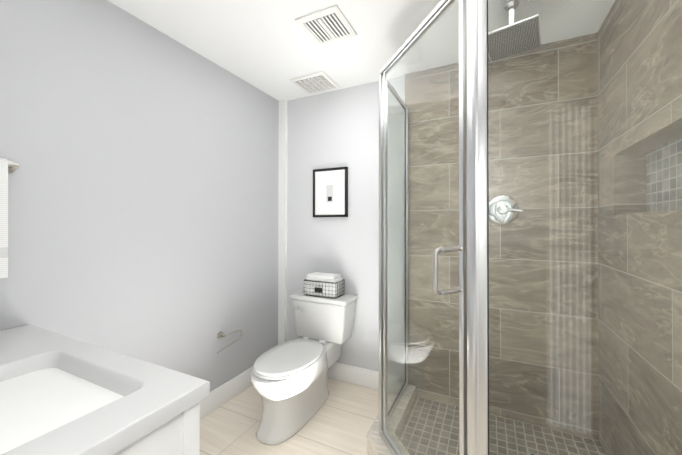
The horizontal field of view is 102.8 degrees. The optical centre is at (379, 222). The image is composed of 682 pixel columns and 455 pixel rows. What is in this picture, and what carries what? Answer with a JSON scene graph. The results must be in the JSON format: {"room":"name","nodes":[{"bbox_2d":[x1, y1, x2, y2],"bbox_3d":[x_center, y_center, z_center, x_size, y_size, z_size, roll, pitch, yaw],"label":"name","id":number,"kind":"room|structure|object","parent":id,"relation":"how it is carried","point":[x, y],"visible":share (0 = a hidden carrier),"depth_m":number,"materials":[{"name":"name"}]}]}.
{"room":"bathroom","nodes":[
{"label":"bathroom","id":0,"kind":"room"},
{"bbox_2d":[0,0,278,391],"bbox_3d":[-1.349,0.090,1.543,0.100,2.420,2.282,0,0,22],"label":"wall","id":1,"kind":"structure","parent":0,"point":[143,201],"depth_m":1.47,"materials":[{"name":"grey paint"}]},
{"bbox_2d":[0,158,18,277],"bbox_3d":[-1.524,-0.022,0.849,0.098,0.457,0.496,0,0,22],"label":"towel rail","id":2,"kind":"object","parent":1,"relation":"attached to","point":[7,166],"visible":1,"depth_m":1.01,"materials":[{"name":"silver metal"}]},
{"bbox_2d":[200,367,252,419],"bbox_3d":[-1.181,1.232,1.797,0.014,0.140,1.412,0,0,22],"label":"baseboard","id":3,"kind":"structure","parent":1,"relation":"attached to","point":[221,395],"depth_m":1.95,"materials":[{"name":"white wood"}]},
{"bbox_2d":[217,329,242,353],"bbox_3d":[-1.082,0.830,1.937,0.093,0.107,0.232,0,0,22],"label":"toilet paper holder","id":4,"kind":"object","parent":1,"relation":"attached to","point":[220,334],"visible":1,"depth_m":1.92,"materials":[{"name":"silver metal"}]},
{"bbox_2d":[200,378,389,454],"bbox_3d":[-0.135,1.347,1.041,2.722,0.100,2.282,0,0,22],"label":"floor","id":5,"kind":"structure","parent":0,"point":[341,421],"depth_m":1.72,"materials":[{"name":"beige tile"}]},
{"bbox_2d":[0,324,209,454],"bbox_3d":[-1.072,0.782,0.637,1.089,1.026,0.615,0,0,22],"label":"bathroom vanity","id":6,"kind":"object","parent":5,"relation":"on","point":[60,394],"visible":1,"depth_m":0.69,"materials":[{"name":"painted wood"},{"name":"quartz"}]},
{"bbox_2d":[251,289,357,444],"bbox_3d":[-0.551,0.939,1.911,0.516,0.726,0.769,0,0,22],"label":"toilet","id":7,"kind":"object","parent":5,"relation":"on","point":[289,379],"visible":0.98,"depth_m":1.77,"materials":[{"name":"white ceramic"}]},
{"bbox_2d":[304,272,344,298],"bbox_3d":[-0.442,0.494,2.158,0.297,0.168,0.152,0,0,22],"label":"basket","id":8,"kind":"object","parent":7,"relation":"on","point":[325,285],"visible":1,"depth_m":2.10,"materials":[{"name":"grey metal"}]},
{"bbox_2d":[398,396,605,454],"bbox_3d":[0.554,1.285,1.335,1.167,0.028,0.995,0,0,22],"label":"mosaic shower floor","id":9,"kind":"structure","parent":5,"relation":"on","point":[560,442],"depth_m":1.60,"materials":[{"name":"grey tile"}]},
{"bbox_2d":[278,76,404,381],"bbox_3d":[0.317,0.093,2.026,2.622,2.420,0.130,0,0,22],"label":"wall","id":10,"kind":"structure","parent":0,"point":[336,128],"depth_m":2.24,"materials":[{"name":"white paint"}]},
{"bbox_2d":[313,167,347,216],"bbox_3d":[-0.416,-0.253,2.274,0.334,0.412,0.024,0,0,22],"label":"picture frame","id":11,"kind":"object","parent":10,"relation":"attached to","point":[330,192],"visible":0.94,"depth_m":2.27,"materials":[{"name":"black"}]},
{"bbox_2d":[328,362,398,392],"bbox_3d":[-0.348,1.234,2.245,1.070,0.140,0.014,0,0,22],"label":"baseboard","id":12,"kind":"structure","parent":10,"relation":"attached to","point":[364,377],"depth_m":2.17,"materials":[{"name":"white wood"}]},
{"bbox_2d":[367,381,415,454],"bbox_3d":[0.508,1.249,1.321,1.237,0.100,1.077,0,0,22],"label":"sill","id":13,"kind":"structure","parent":10,"relation":"attached to","point":[376,444],"depth_m":1.59,"materials":[{"name":"stone"}]},
{"bbox_2d":[379,0,681,454],"bbox_3d":[0.536,0.166,1.318,1.182,2.064,1.049,0,0,22],"label":"glass wall","id":14,"kind":"structure","parent":13,"relation":"on","point":[472,249],"depth_m":0.90,"materials":[{"name":"clear glass"}]},
{"bbox_2d":[405,33,598,439],"bbox_3d":[0.739,0.092,1.810,1.179,2.420,0.012,0,0,22],"label":"shower wall tile","id":15,"kind":"structure","parent":10,"relation":"attached to","point":[586,227],"depth_m":1.73,"materials":[{"name":"stone"}]},
{"bbox_2d":[489,195,522,224],"bbox_3d":[0.806,-0.085,1.743,0.214,0.196,0.064,0,0,22],"label":"shower valve","id":16,"kind":"object","parent":15,"relation":"attached to","point":[510,214],"depth_m":1.76,"materials":[{"name":"silver metal"}]},
{"bbox_2d":[108,0,614,100],"bbox_3d":[-0.135,-1.173,1.056,2.722,0.100,2.282,0,0,22],"label":"ceiling","id":17,"kind":"structure","parent":0,"point":[271,48],"depth_m":1.58,"materials":[{"name":"white paint"}]},
{"bbox_2d":[290,71,339,94],"bbox_3d":[-0.511,-1.108,2.163,0.310,0.015,0.255,0,0,22],"label":"fan","id":18,"kind":"object","parent":17,"relation":"attached to","point":[316,83],"visible":1,"depth_m":2.14,"materials":[{"name":"white plastic"}]},
{"bbox_2d":[294,5,356,46],"bbox_3d":[-0.300,-1.111,1.544,0.270,0.016,0.235,0,0,22],"label":"ceiling vent","id":19,"kind":"object","parent":17,"relation":"in","point":[329,25],"visible":1,"depth_m":1.52,"materials":[{"name":"white"}]},
{"bbox_2d":[488,0,540,61],"bbox_3d":[0.679,-1.022,1.388,0.250,0.196,0.250,0,0,33],"label":"shower head","id":20,"kind":"object","parent":17,"relation":"hanging from","point":[502,34],"depth_m":1.37},
{"bbox_3d":[1.010,0.085,0.583,0.250,2.420,2.082,0,0,22],"label":"wall","id":21,"kind":"structure","parent":0,"visible":0},
{"bbox_2d":[597,0,681,454],"bbox_3d":[1.120,0.087,0.985,0.150,2.420,1.230,0,0,22],"label":"shower wall tile","id":22,"kind":"structure","parent":21,"relation":"attached to","point":[638,305],"depth_m":1.18,"materials":[{"name":"tile"}]}
]}

